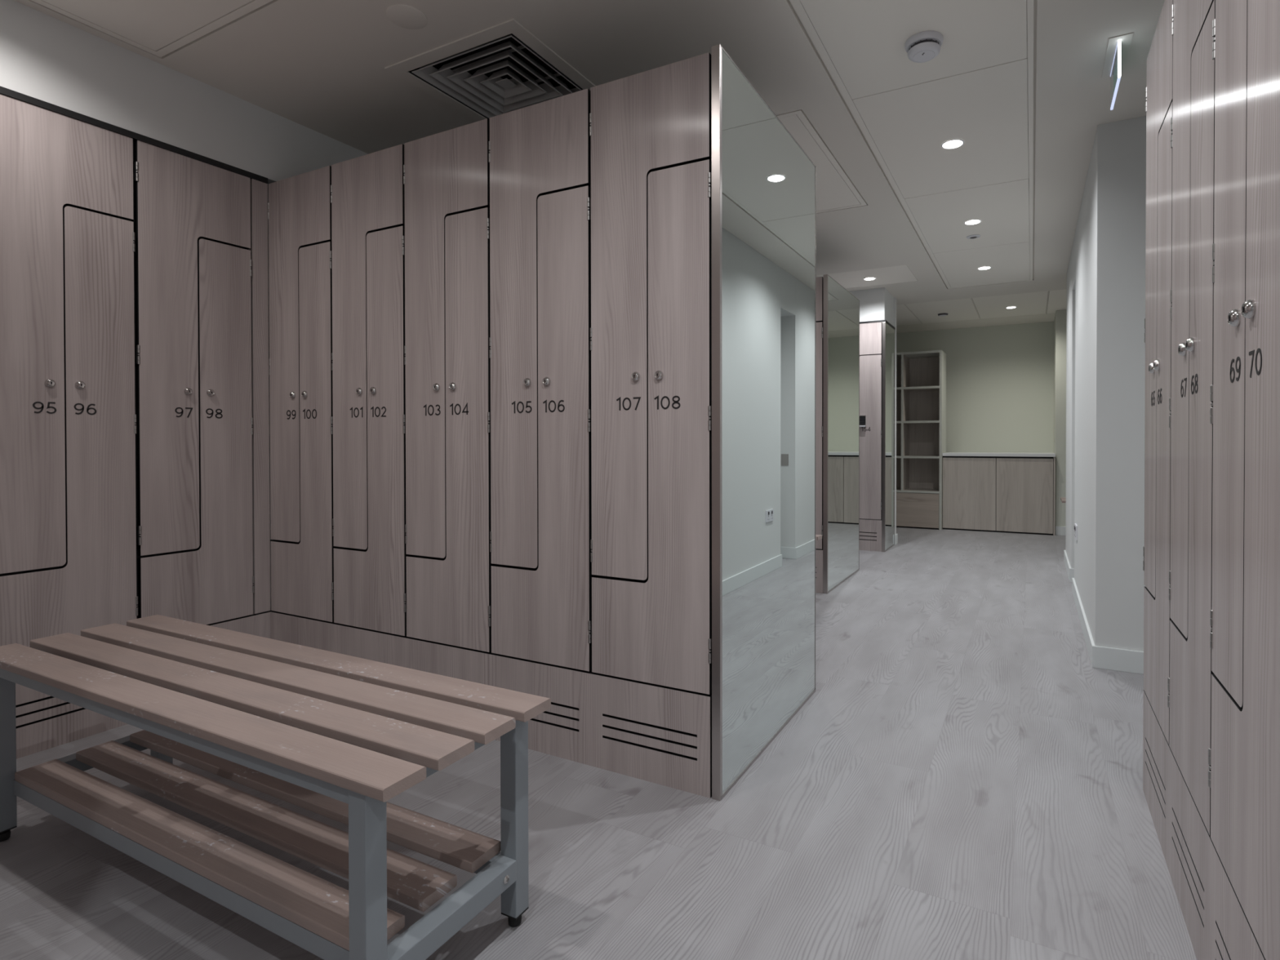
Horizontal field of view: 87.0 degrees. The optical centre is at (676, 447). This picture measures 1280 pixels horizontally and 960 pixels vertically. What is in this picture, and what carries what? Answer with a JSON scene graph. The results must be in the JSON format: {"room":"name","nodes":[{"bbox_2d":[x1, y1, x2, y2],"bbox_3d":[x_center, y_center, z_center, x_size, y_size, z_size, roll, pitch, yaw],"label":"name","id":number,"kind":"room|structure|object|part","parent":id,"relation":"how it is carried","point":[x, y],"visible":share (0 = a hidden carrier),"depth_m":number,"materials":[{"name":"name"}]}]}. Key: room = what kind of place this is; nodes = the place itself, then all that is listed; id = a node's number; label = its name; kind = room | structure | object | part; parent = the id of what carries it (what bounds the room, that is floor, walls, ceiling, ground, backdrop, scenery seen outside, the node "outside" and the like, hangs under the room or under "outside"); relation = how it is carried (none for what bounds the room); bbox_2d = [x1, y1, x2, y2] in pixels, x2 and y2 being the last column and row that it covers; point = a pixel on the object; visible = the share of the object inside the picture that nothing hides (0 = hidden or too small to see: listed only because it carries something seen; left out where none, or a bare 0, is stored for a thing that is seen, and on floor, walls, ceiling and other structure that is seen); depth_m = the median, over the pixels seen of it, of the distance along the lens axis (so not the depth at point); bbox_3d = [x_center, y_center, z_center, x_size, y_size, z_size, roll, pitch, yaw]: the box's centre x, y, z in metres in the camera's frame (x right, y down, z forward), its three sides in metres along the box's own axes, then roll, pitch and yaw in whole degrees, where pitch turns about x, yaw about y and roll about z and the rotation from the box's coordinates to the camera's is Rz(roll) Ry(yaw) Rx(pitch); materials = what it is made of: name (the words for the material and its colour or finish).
{"room":"changing room","nodes":[
{"label":"changing room","id":0,"kind":"room"},
{"bbox_2d":[0,0,368,212],"bbox_3d":[-0.938,-1.234,4.536,0.466,0.274,10.700,0,1,28],"label":"wall","id":1,"kind":"structure","parent":0,"point":[44,57],"depth_m":2.33,"materials":[{"name":"white paint"}]},
{"bbox_2d":[248,219,275,615],"bbox_3d":[-1.254,-0.227,4.712,0.250,2.290,10.700,0,1,28],"label":"wall","id":2,"kind":"structure","parent":0,"point":[268,220],"depth_m":3.18,"materials":[{"name":"white paint"}]},
{"bbox_2d":[13,0,1164,333],"bbox_3d":[1.332,-1.371,3.337,6.100,0.015,10.700,0,1,28],"label":"ceiling","id":3,"kind":"structure","parent":0,"point":[317,65],"depth_m":2.41,"materials":[{"name":"white paint"}]},
{"bbox_2d":[31,0,272,57],"bbox_3d":[-1.483,-1.350,1.584,1.232,0.012,1.038,0,1,28],"label":"ceiling hatch","id":4,"kind":"object","parent":3,"relation":"attached to","point":[159,28],"visible":1,"depth_m":2.11,"materials":[{"name":"white paint"}]},
{"bbox_2d":[386,4,427,29],"bbox_3d":[-0.845,-1.347,2.108,0.121,0.005,0.121,0,1,28],"label":"plate","id":5,"kind":"object","parent":3,"relation":"attached to","point":[406,16],"visible":1,"depth_m":2.10,"materials":[{"name":"white paint"}]},
{"bbox_2d":[384,17,595,121],"bbox_3d":[-0.638,-1.407,2.516,0.593,0.120,0.593,0,1,28],"label":"ceiling vent","id":6,"kind":"object","parent":3,"relation":"in","point":[502,68],"visible":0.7,"depth_m":2.48,"materials":[{"name":"grey metal"}]},
{"bbox_3d":[-0.638,-1.359,2.517,0.054,0.004,0.054,0,1,28],"label":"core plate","id":7,"kind":"part","parent":6,"relation":"part of","materials":[{"name":"grey metal"}]},
{"bbox_2d":[776,109,866,213],"bbox_3d":[0.497,-1.369,3.404,0.650,0.012,1.228,0,1,28],"label":"ceiling hatch","id":8,"kind":"object","parent":3,"relation":"attached to","point":[835,190],"visible":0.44,"depth_m":3.31,"materials":[{"name":"white paint"}]},
{"bbox_2d":[817,264,917,288],"bbox_3d":[1.563,-1.389,5.497,0.688,0.012,0.576,0,1,28],"label":"ceiling panel","id":9,"kind":"object","parent":3,"relation":"attached to","point":[900,273],"visible":0.76,"depth_m":5.46,"materials":[{"name":"white paint"}]},
{"bbox_2d":[863,277,875,279],"bbox_3d":[1.578,-1.381,5.508,0.096,0.003,0.096,0,1,28],"label":"recessed light","id":10,"kind":"object","parent":9,"relation":"attached to","point":[865,278],"visible":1,"depth_m":5.50,"materials":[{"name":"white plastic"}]},
{"bbox_2d":[896,304,921,325],"bbox_3d":[2.221,-1.405,7.221,0.604,0.012,1.216,0,1,28],"label":"ceiling panel","id":11,"kind":"object","parent":3,"relation":"attached to","point":[904,315],"visible":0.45,"depth_m":7.22,"materials":[{"name":"white paint"}]},
{"bbox_2d":[789,0,1033,288],"bbox_3d":[0.867,-1.360,2.333,0.652,0.011,7.672,0,1,28],"label":"frame","id":12,"kind":"object","parent":3,"relation":"attached to","point":[797,6],"visible":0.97,"depth_m":2.69,"materials":[{"name":"white paint"}]},
{"bbox_2d":[800,0,1026,99],"bbox_3d":[0.667,-1.356,1.946,0.605,0.012,1.214,0,1,28],"label":"ceiling panel","id":13,"kind":"object","parent":3,"relation":"attached to","point":[864,41],"visible":1,"depth_m":2.21,"materials":[{"name":"white paint"}]},
{"bbox_2d":[904,30,943,62],"bbox_3d":[0.823,-1.327,2.244,0.121,0.051,0.121,0,1,11],"label":"smoke detector","id":14,"kind":"object","parent":13,"relation":"attached to","point":[925,46],"visible":1,"depth_m":2.21,"materials":[{"name":"white plastic"}]},
{"bbox_2d":[852,57,1028,198],"bbox_3d":[1.235,-1.367,3.021,0.605,0.012,1.210,0,1,28],"label":"ceiling panel","id":15,"kind":"object","parent":3,"relation":"attached to","point":[986,108],"visible":0.99,"depth_m":2.88,"materials":[{"name":"white paint"}]},
{"bbox_2d":[941,138,964,149],"bbox_3d":[1.235,-1.359,3.015,0.096,0.003,0.096,0,1,28],"label":"recessed light","id":16,"kind":"object","parent":15,"relation":"attached to","point":[952,144],"visible":1,"depth_m":3.01,"materials":[{"name":"white plastic"}]},
{"bbox_2d":[905,297,979,323],"bbox_3d":[2.758,-1.403,6.938,0.590,0.012,1.216,0,1,28],"label":"ceiling panel","id":17,"kind":"object","parent":3,"relation":"attached to","point":[960,309],"visible":1,"depth_m":6.86,"materials":[{"name":"white paint"}]},
{"bbox_2d":[937,312,947,315],"bbox_3d":[2.781,-1.388,7.039,0.100,0.020,0.100,0,1,28],"label":"detector","id":18,"kind":"object","parent":17,"relation":"attached to","point":[944,313],"visible":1,"depth_m":7.01,"materials":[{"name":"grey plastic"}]},
{"bbox_2d":[904,178,1029,253],"bbox_3d":[1.802,-1.377,4.097,0.605,0.012,1.214,0,1,28],"label":"ceiling panel","id":19,"kind":"object","parent":3,"relation":"attached to","point":[1002,209],"visible":1,"depth_m":3.97,"materials":[{"name":"white paint"}]},
{"bbox_2d":[964,219,981,224],"bbox_3d":[1.796,-1.369,4.088,0.096,0.003,0.096,0,1,28],"label":"recessed light","id":20,"kind":"object","parent":19,"relation":"attached to","point":[971,221],"visible":1,"depth_m":4.09,"materials":[{"name":"white plastic"}]},
{"bbox_2d":[966,234,980,239],"bbox_3d":[1.929,-1.369,4.379,0.084,0.008,0.084,0,1,28],"label":"sprinkler","id":21,"kind":"object","parent":19,"relation":"attached to","point":[975,236],"visible":1,"depth_m":4.37,"materials":[{"name":"white plastic"}]},
{"bbox_2d":[933,241,1030,288],"bbox_3d":[2.370,-1.387,5.175,0.605,0.012,1.215,0,1,28],"label":"ceiling panel","id":22,"kind":"object","parent":3,"relation":"attached to","point":[1008,263],"visible":1,"depth_m":5.09,"materials":[{"name":"white paint"}]},
{"bbox_2d":[977,266,991,270],"bbox_3d":[2.363,-1.379,5.173,0.096,0.003,0.096,0,1,28],"label":"recessed light","id":23,"kind":"object","parent":22,"relation":"attached to","point":[984,267],"visible":1,"depth_m":5.17,"materials":[{"name":"white plastic"}]},
{"bbox_2d":[972,290,1048,319],"bbox_3d":[3.302,-1.401,6.651,0.620,0.012,1.216,0,1,28],"label":"ceiling panel","id":24,"kind":"object","parent":3,"relation":"attached to","point":[1031,303],"visible":0.91,"depth_m":6.58,"materials":[{"name":"white paint"}]},
{"bbox_2d":[1046,288,1066,313],"bbox_3d":[3.864,-1.399,6.354,0.632,0.012,1.216,0,1,28],"label":"ceiling panel","id":25,"kind":"object","parent":3,"relation":"attached to","point":[1057,300],"visible":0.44,"depth_m":6.39,"materials":[{"name":"white paint"}]},
{"bbox_2d":[1101,32,1133,110],"bbox_3d":[1.520,-1.291,2.329,0.068,0.127,0.270,0,1,28],"label":"exit sign","id":26,"kind":"object","parent":3,"relation":"hanging from","point":[1121,44],"visible":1,"depth_m":2.30,"materials":[{"name":"white paint"}]},
{"bbox_3d":[1.520,-1.353,2.328,0.068,0.003,0.270,0,1,28],"label":"ceiling plate","id":27,"kind":"part","parent":26,"relation":"part of","materials":[{"name":"white paint"}]},
{"bbox_2d":[0,525,1196,959],"bbox_3d":[1.335,0.967,3.358,6.100,0.080,10.700,0,1,28],"label":"floor","id":28,"kind":"structure","parent":0,"point":[958,779],"depth_m":1.64,"materials":[{"name":"grey wood"}]},
{"bbox_2d":[0,93,138,726],"bbox_3d":[-2.132,-0.058,2.240,0.451,1.993,0.389,0,1,28],"label":"locker","id":29,"kind":"object","parent":28,"relation":"on","point":[68,420],"visible":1,"depth_m":2.14,"materials":[{"name":"brown wood"}]},
{"bbox_3d":[-1.951,-0.053,2.144,0.019,1.432,0.376,0,1,28],"label":"door","id":30,"kind":"part","parent":29,"relation":"part of","materials":[{"name":"brown wood"}]},
{"bbox_2d":[0,85,267,183],"bbox_3d":[-1.850,-1.067,2.337,0.034,0.020,0.840,0,1,28],"label":"trim strip","id":31,"kind":"object","parent":29,"relation":"on","point":[3,91],"visible":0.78,"depth_m":2.27,"materials":[{"name":"black metal"}]},
{"bbox_2d":[15,611,271,759],"bbox_3d":[-1.844,0.803,2.352,0.018,0.273,0.841,0,1,28],"label":"plinth","id":32,"kind":"object","parent":28,"relation":"on","point":[37,736],"visible":0.14,"depth_m":2.13,"materials":[{"name":"brown wood"}]},
{"bbox_2d":[131,139,253,625],"bbox_3d":[-1.950,-0.061,2.584,0.451,1.993,0.390,0,1,28],"label":"locker","id":33,"kind":"object","parent":28,"relation":"on","point":[193,263],"visible":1,"depth_m":2.46,"materials":[{"name":"brown"}]},
{"bbox_2d":[249,178,270,613],"bbox_3d":[-1.664,-0.201,2.688,0.019,1.716,0.061,0,1,28],"label":"cabinet filler","id":34,"kind":"object","parent":28,"relation":"on","point":[259,189],"visible":1,"depth_m":2.68,"materials":[{"name":"brown wood"}]},
{"bbox_2d":[0,614,551,959],"bbox_3d":[-0.974,0.720,1.480,1.428,0.453,0.393,0,1,27],"label":"bench","id":35,"kind":"object","parent":28,"relation":"on","point":[333,735],"visible":1,"depth_m":1.32,"materials":[{"name":"brown wood"}]},
{"bbox_3d":[-1.625,0.715,1.623,0.039,0.405,0.039,0,1,27],"label":"leg","id":36,"kind":"part","parent":35,"relation":"part of","materials":[{"name":"grey paint"}]},
{"bbox_3d":[-1.549,0.820,1.774,0.040,0.040,0.298,0,1,27],"label":"shelf rail","id":37,"kind":"part","parent":35,"relation":"part of","materials":[{"name":"grey paint"}]},
{"bbox_3d":[-1.472,0.712,1.923,0.039,0.405,0.039,0,1,27],"label":"leg","id":38,"kind":"part","parent":35,"relation":"part of","materials":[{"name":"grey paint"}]},
{"bbox_3d":[-1.051,0.529,1.327,1.252,0.030,0.030,0,1,27],"label":"rail","id":39,"kind":"part","parent":35,"relation":"part of","materials":[{"name":"grey paint"}]},
{"bbox_3d":[-1.037,0.821,1.356,1.252,0.036,0.032,0,1,27],"label":"shelf rail","id":40,"kind":"part","parent":35,"relation":"part of","materials":[{"name":"grey paint"}]},
{"bbox_3d":[-0.475,0.719,1.036,0.039,0.405,0.039,0,1,27],"label":"leg","id":41,"kind":"part","parent":35,"relation":"part of","materials":[{"name":"grey paint"}]},
{"bbox_3d":[-0.398,0.824,1.187,0.041,0.040,0.298,0,1,27],"label":"shelf rail","id":42,"kind":"part","parent":35,"relation":"part of","materials":[{"name":"grey metal"}]},
{"bbox_3d":[-0.398,0.530,1.185,0.040,0.030,0.298,0,1,27],"label":"rail","id":43,"kind":"part","parent":35,"relation":"part of","materials":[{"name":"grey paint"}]},
{"bbox_3d":[-0.910,0.819,1.605,1.252,0.036,0.032,0,1,27],"label":"shelf rail","id":44,"kind":"part","parent":35,"relation":"part of","materials":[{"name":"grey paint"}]},
{"bbox_3d":[-0.322,0.716,1.337,0.039,0.405,0.039,0,1,27],"label":"leg","id":45,"kind":"part","parent":35,"relation":"part of","materials":[{"name":"grey paint"}]},
{"bbox_2d":[267,165,338,622],"bbox_3d":[-1.269,-0.066,3.001,0.395,1.993,0.879,0,1,28],"label":"locker","id":46,"kind":"object","parent":28,"relation":"on","point":[300,206],"visible":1,"depth_m":2.62,"materials":[{"name":"brown wood"}]},
{"bbox_2d":[330,143,411,635],"bbox_3d":[-0.922,-0.064,2.818,0.395,1.993,0.879,0,1,28],"label":"locker","id":47,"kind":"object","parent":28,"relation":"on","point":[367,197],"visible":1,"depth_m":2.43,"materials":[{"name":"brown"}]},
{"bbox_2d":[403,118,495,652],"bbox_3d":[-0.576,-0.063,2.636,0.395,1.993,0.879,0,1,28],"label":"locker","id":48,"kind":"object","parent":28,"relation":"on","point":[446,174],"visible":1,"depth_m":2.25,"materials":[{"name":"brown wood"}]},
{"bbox_2d":[270,610,711,798],"bbox_3d":[-0.778,0.802,2.276,1.972,0.273,0.018,0,1,28],"label":"plinth","id":49,"kind":"object","parent":28,"relation":"on","point":[654,733],"visible":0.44,"depth_m":2.00,"materials":[{"name":"brown wood"}]},
{"bbox_2d":[488,88,595,671],"bbox_3d":[-0.229,-0.062,2.453,0.395,1.993,0.879,0,1,28],"label":"locker","id":50,"kind":"object","parent":28,"relation":"on","point":[540,153],"visible":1,"depth_m":2.06,"materials":[{"name":"brown"}]},
{"bbox_2d":[589,52,711,694],"bbox_3d":[0.118,-0.061,2.270,0.395,1.993,0.879,0,1,28],"label":"locker","id":51,"kind":"object","parent":28,"relation":"on","point":[651,329],"visible":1,"depth_m":1.88,"materials":[{"name":"brown"}]},
{"bbox_2d":[711,44,816,800],"bbox_3d":[0.312,-0.065,2.186,0.026,2.007,0.894,0,1,28],"label":"mirror","id":52,"kind":"object","parent":28,"relation":"on","point":[764,183],"visible":1,"depth_m":2.05,"materials":[{"name":"silver mirror"}]},
{"bbox_3d":[0.107,-0.062,1.797,0.025,2.007,0.014,0,1,28],"label":"frame","id":53,"kind":"part","parent":52,"relation":"part of","materials":[{"name":"silver metal"}]},
{"bbox_3d":[0.320,0.933,2.195,0.013,0.010,0.888,0,1,28],"label":"frame","id":54,"kind":"part","parent":52,"relation":"part of","materials":[{"name":"silver metal"}]},
{"bbox_3d":[0.318,-1.067,2.177,0.013,0.004,0.888,0,1,28],"label":"frame","id":55,"kind":"part","parent":52,"relation":"part of","materials":[{"name":"silver metal"}]},
{"bbox_3d":[0.525,-0.069,2.577,0.013,2.007,0.004,0,1,28],"label":"frame","id":56,"kind":"part","parent":52,"relation":"part of","materials":[{"name":"silver metal"}]},
{"bbox_2d":[815,534,822,541],"bbox_3d":[0.064,0.698,3.808,1.428,0.453,0.393,0,1,28],"label":"bench","id":57,"kind":"object","parent":28,"relation":"on","point":[818,537],"visible":0.02,"depth_m":3.60,"materials":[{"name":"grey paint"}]},
{"bbox_2d":[815,276,822,577],"bbox_3d":[0.948,-0.083,4.713,0.395,1.993,0.885,0,1,28],"label":"locker","id":58,"kind":"object","parent":28,"relation":"on","point":[819,286],"visible":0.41,"depth_m":4.25,"materials":[{"name":"brown"}]},
{"bbox_2d":[815,549,822,593],"bbox_3d":[0.753,0.782,4.347,0.392,0.273,0.018,0,1,28],"label":"plinth","id":59,"kind":"object","parent":58,"relation":"attached to","point":[819,553],"visible":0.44,"depth_m":4.26,"materials":[{"name":"brown wood"}]},
{"bbox_3d":[0.750,-0.362,4.338,0.383,1.428,0.019,0,1,28],"label":"door","id":60,"kind":"part","parent":58,"relation":"part of","materials":[{"name":"brown wood"}]},
{"bbox_2d":[822,274,859,594],"bbox_3d":[1.139,-0.087,4.621,0.029,2.005,0.882,0,1,28],"label":"mirror","id":61,"kind":"object","parent":28,"relation":"on","point":[841,308],"visible":1,"depth_m":4.51,"materials":[{"name":"silver mirror"}]},
{"bbox_3d":[0.936,-0.083,4.237,0.028,2.005,0.014,0,1,28],"label":"frame","id":62,"kind":"part","parent":61,"relation":"part of","materials":[{"name":"silver metal"}]},
{"bbox_3d":[1.146,-1.087,4.611,0.013,0.004,0.876,0,1,28],"label":"frame","id":63,"kind":"part","parent":61,"relation":"part of","materials":[{"name":"silver metal"}]},
{"bbox_3d":[1.148,0.911,4.629,0.013,0.010,0.876,0,1,28],"label":"frame","id":64,"kind":"part","parent":61,"relation":"part of","materials":[{"name":"silver metal"}]},
{"bbox_3d":[1.351,-0.090,5.006,0.013,2.005,0.004,0,1,28],"label":"frame","id":65,"kind":"part","parent":61,"relation":"part of","materials":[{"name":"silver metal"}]},
{"bbox_2d":[859,322,882,540],"bbox_3d":[1.704,-0.097,6.123,0.395,1.993,0.481,0,1,28],"label":"locker","id":66,"kind":"object","parent":28,"relation":"on","point":[870,334],"visible":0.47,"depth_m":5.88,"materials":[{"name":"brown wood"}]},
{"bbox_2d":[859,519,881,551],"bbox_3d":[1.611,0.767,5.948,0.392,0.273,0.018,0,1,28],"label":"plinth","id":67,"kind":"object","parent":66,"relation":"attached to","point":[866,526],"visible":0.45,"depth_m":5.89,"materials":[{"name":"brown wood"}]},
{"bbox_3d":[1.608,-0.378,5.939,0.384,1.428,0.019,0,1,28],"label":"door","id":68,"kind":"part","parent":66,"relation":"part of","materials":[{"name":"brown wood"}]},
{"bbox_2d":[881,321,894,551],"bbox_3d":[1.898,-0.093,6.037,0.028,1.990,0.462,0,1,28],"label":"mirror","id":69,"kind":"object","parent":28,"relation":"on","point":[888,332],"visible":1,"depth_m":5.96,"materials":[{"name":"silver mirror"}]},
{"bbox_3d":[1.794,-0.091,5.839,0.027,1.990,0.014,0,1,28],"label":"frame","id":70,"kind":"part","parent":69,"relation":"part of","materials":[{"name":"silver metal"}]},
{"bbox_2d":[896,350,946,529],"bbox_3d":[2.594,-0.086,7.659,0.829,1.945,0.420,0,1,28],"label":"shelving unit","id":71,"kind":"object","parent":28,"relation":"on","point":[921,375],"visible":0.61,"depth_m":7.68,"materials":[{"name":"brown wood"}]},
{"bbox_3d":[2.413,-0.662,7.737,0.383,0.024,0.400,0,1,28],"label":"shelf","id":72,"kind":"part","parent":71,"relation":"part of","materials":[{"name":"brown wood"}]},
{"bbox_3d":[2.502,0.687,7.488,0.775,0.371,0.020,0,1,28],"label":"drawer","id":73,"kind":"part","parent":71,"relation":"part of","materials":[{"name":"brown wood"}]},
{"bbox_3d":[2.590,0.483,7.655,0.781,0.024,0.400,0,1,28],"label":"shelf","id":74,"kind":"part","parent":71,"relation":"part of","materials":[{"name":"brown wood"}]},
{"bbox_3d":[2.688,-0.085,7.836,0.781,1.901,0.018,0,1,28],"label":"panel","id":75,"kind":"part","parent":71,"relation":"part of","materials":[{"name":"brown wood"}]},
{"bbox_3d":[2.593,-1.046,7.650,0.829,0.024,0.420,0,1,28],"label":"panel","id":76,"kind":"part","parent":71,"relation":"part of","materials":[{"name":"brown wood"}]},
{"bbox_3d":[2.770,0.103,7.556,0.374,0.024,0.400,0,1,28],"label":"shelf","id":77,"kind":"part","parent":71,"relation":"part of","materials":[{"name":"brown wood"}]},
{"bbox_3d":[2.769,-0.285,7.553,0.374,0.024,0.400,0,1,28],"label":"shelf","id":78,"kind":"part","parent":71,"relation":"part of","materials":[{"name":"brown wood"}]},
{"bbox_3d":[2.769,-0.660,7.550,0.374,0.024,0.400,0,1,28],"label":"shelf","id":79,"kind":"part","parent":71,"relation":"part of","materials":[{"name":"brown wood"}]},
{"bbox_3d":[2.950,-0.072,7.471,0.024,1.921,0.420,0,1,28],"label":"panel","id":80,"kind":"part","parent":71,"relation":"part of","materials":[{"name":"brown wood"}]},
{"bbox_2d":[942,456,996,532],"bbox_3d":[3.295,0.488,7.532,0.528,0.798,0.720,0,1,28],"label":"base cabinet","id":81,"kind":"object","parent":28,"relation":"on","point":[969,482],"visible":0.96,"depth_m":7.21,"materials":[{"name":"brown"}]},
{"bbox_2d":[995,456,1053,535],"bbox_3d":[3.762,0.490,7.285,0.526,0.798,0.720,0,1,28],"label":"base cabinet","id":82,"kind":"object","parent":28,"relation":"on","point":[1024,484],"visible":0.98,"depth_m":6.97,"materials":[{"name":"brown"}]},
{"bbox_2d":[942,452,1055,457],"bbox_3d":[3.539,0.073,7.408,1.073,0.032,0.760,0,1,28],"label":"countertop","id":83,"kind":"structure","parent":82,"relation":"on","point":[946,454],"depth_m":7.11,"materials":[{"name":"white"}]},
{"bbox_2d":[1053,457,1055,535],"bbox_3d":[4.005,0.491,7.162,0.015,0.798,0.732,0,1,28],"label":"end panel","id":84,"kind":"object","parent":28,"relation":"on","point":[1054,458],"visible":0.57,"depth_m":6.84,"materials":[{"name":"brown wood"}]},
{"bbox_2d":[1060,497,1066,502],"bbox_3d":[4.000,0.677,5.568,1.428,0.453,0.393,0,1,28],"label":"bench","id":85,"kind":"object","parent":28,"relation":"on","point":[1063,500],"visible":0.02,"depth_m":5.82,"materials":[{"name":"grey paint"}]},
{"bbox_2d":[1142,0,1173,744],"bbox_3d":[1.383,-0.056,1.568,0.461,1.993,0.395,0,1,28],"label":"locker","id":86,"kind":"object","parent":28,"relation":"on","point":[1159,77],"visible":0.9,"depth_m":1.64,"materials":[{"name":"brown"}]},
{"bbox_2d":[1168,0,1215,835],"bbox_3d":[1.200,-0.053,1.221,0.461,1.993,0.395,0,1,28],"label":"locker","id":87,"kind":"object","parent":28,"relation":"on","point":[1193,24],"visible":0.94,"depth_m":1.29,"materials":[{"name":"brown"}]},
{"bbox_2d":[1142,689,1265,959],"bbox_3d":[1.015,0.807,1.327,0.018,0.276,1.176,0,1,28],"label":"plinth","id":88,"kind":"object","parent":28,"relation":"on","point":[1219,928],"visible":0.94,"depth_m":1.28,"materials":[{"name":"brown wood"}]},
{"bbox_2d":[1209,0,1279,959],"bbox_3d":[1.018,-0.049,0.874,0.461,1.993,0.395,0,1,28],"label":"locker","id":89,"kind":"object","parent":28,"relation":"on","point":[1245,612],"visible":1,"depth_m":0.96,"materials":[{"name":"brown"}]},
{"bbox_3d":[0.832,-0.332,0.970,0.019,1.429,0.386,0,1,28],"label":"door","id":90,"kind":"part","parent":89,"relation":"part of","materials":[{"name":"brown wood"}]},
{"bbox_2d":[848,287,896,534],"bbox_3d":[1.022,-0.246,6.554,2.058,2.290,0.538,0,1,28],"label":"wall column","id":91,"kind":"structure","parent":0,"point":[877,304],"depth_m":5.92,"materials":[{"name":"white paint"}]},
{"bbox_2d":[859,320,895,329],"bbox_3d":[1.067,-1.102,6.469,1.910,0.018,0.464,0,1,28],"label":"trim strip","id":92,"kind":"object","parent":91,"relation":"on","point":[877,321],"visible":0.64,"depth_m":5.88,"materials":[{"name":"silver metal"}]},
{"bbox_2d":[894,533,897,544],"bbox_3d":[1.138,0.851,6.767,2.070,0.092,0.096,0,1,28],"label":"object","id":93,"kind":"structure","parent":91,"relation":"attached to","point":[895,535],"depth_m":6.28,"materials":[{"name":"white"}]},
{"bbox_2d":[896,309,1066,534],"bbox_3d":[3.327,-0.259,7.609,5.150,2.290,0.800,0,1,28],"label":"wall","id":94,"kind":"structure","parent":0,"point":[1006,384],"depth_m":7.70,"materials":[{"name":"white paint"}]},
{"bbox_2d":[1055,525,1065,535],"bbox_3d":[4.596,0.849,6.492,1.655,0.092,0.012,0,1,28],"label":"baseboard","id":95,"kind":"structure","parent":94,"relation":"attached to","point":[1060,531],"depth_m":6.85,"materials":[{"name":"white"}]},
{"bbox_2d":[1065,115,1146,651],"bbox_3d":[2.801,-0.225,3.908,0.828,2.290,2.840,0,1,28],"label":"wall","id":96,"kind":"structure","parent":0,"point":[1105,313],"depth_m":2.82,"materials":[{"name":"white paint"}]},
{"bbox_2d":[1063,550,1074,582],"bbox_3d":[3.030,0.865,4.899,0.340,0.092,0.892,0,1,28],"label":"baseboard","id":97,"kind":"structure","parent":96,"relation":"attached to","point":[1070,571],"depth_m":4.73,"materials":[{"name":"white"}]},
{"bbox_2d":[1074,523,1077,540],"bbox_3d":[2.392,0.504,4.040,0.012,0.086,0.146,0,1,28],"label":"wall socket","id":98,"kind":"object","parent":96,"relation":"attached to","point":[1075,524],"visible":1,"depth_m":4.00,"materials":[{"name":"white plastic"}]},
{"bbox_2d":[1071,577,1143,674],"bbox_3d":[2.482,0.879,3.378,0.790,0.092,1.612,0,1,28],"label":"baseboard","id":99,"kind":"structure","parent":96,"relation":"attached to","point":[1100,657],"depth_m":2.83,"materials":[{"name":"white"}]}
]}

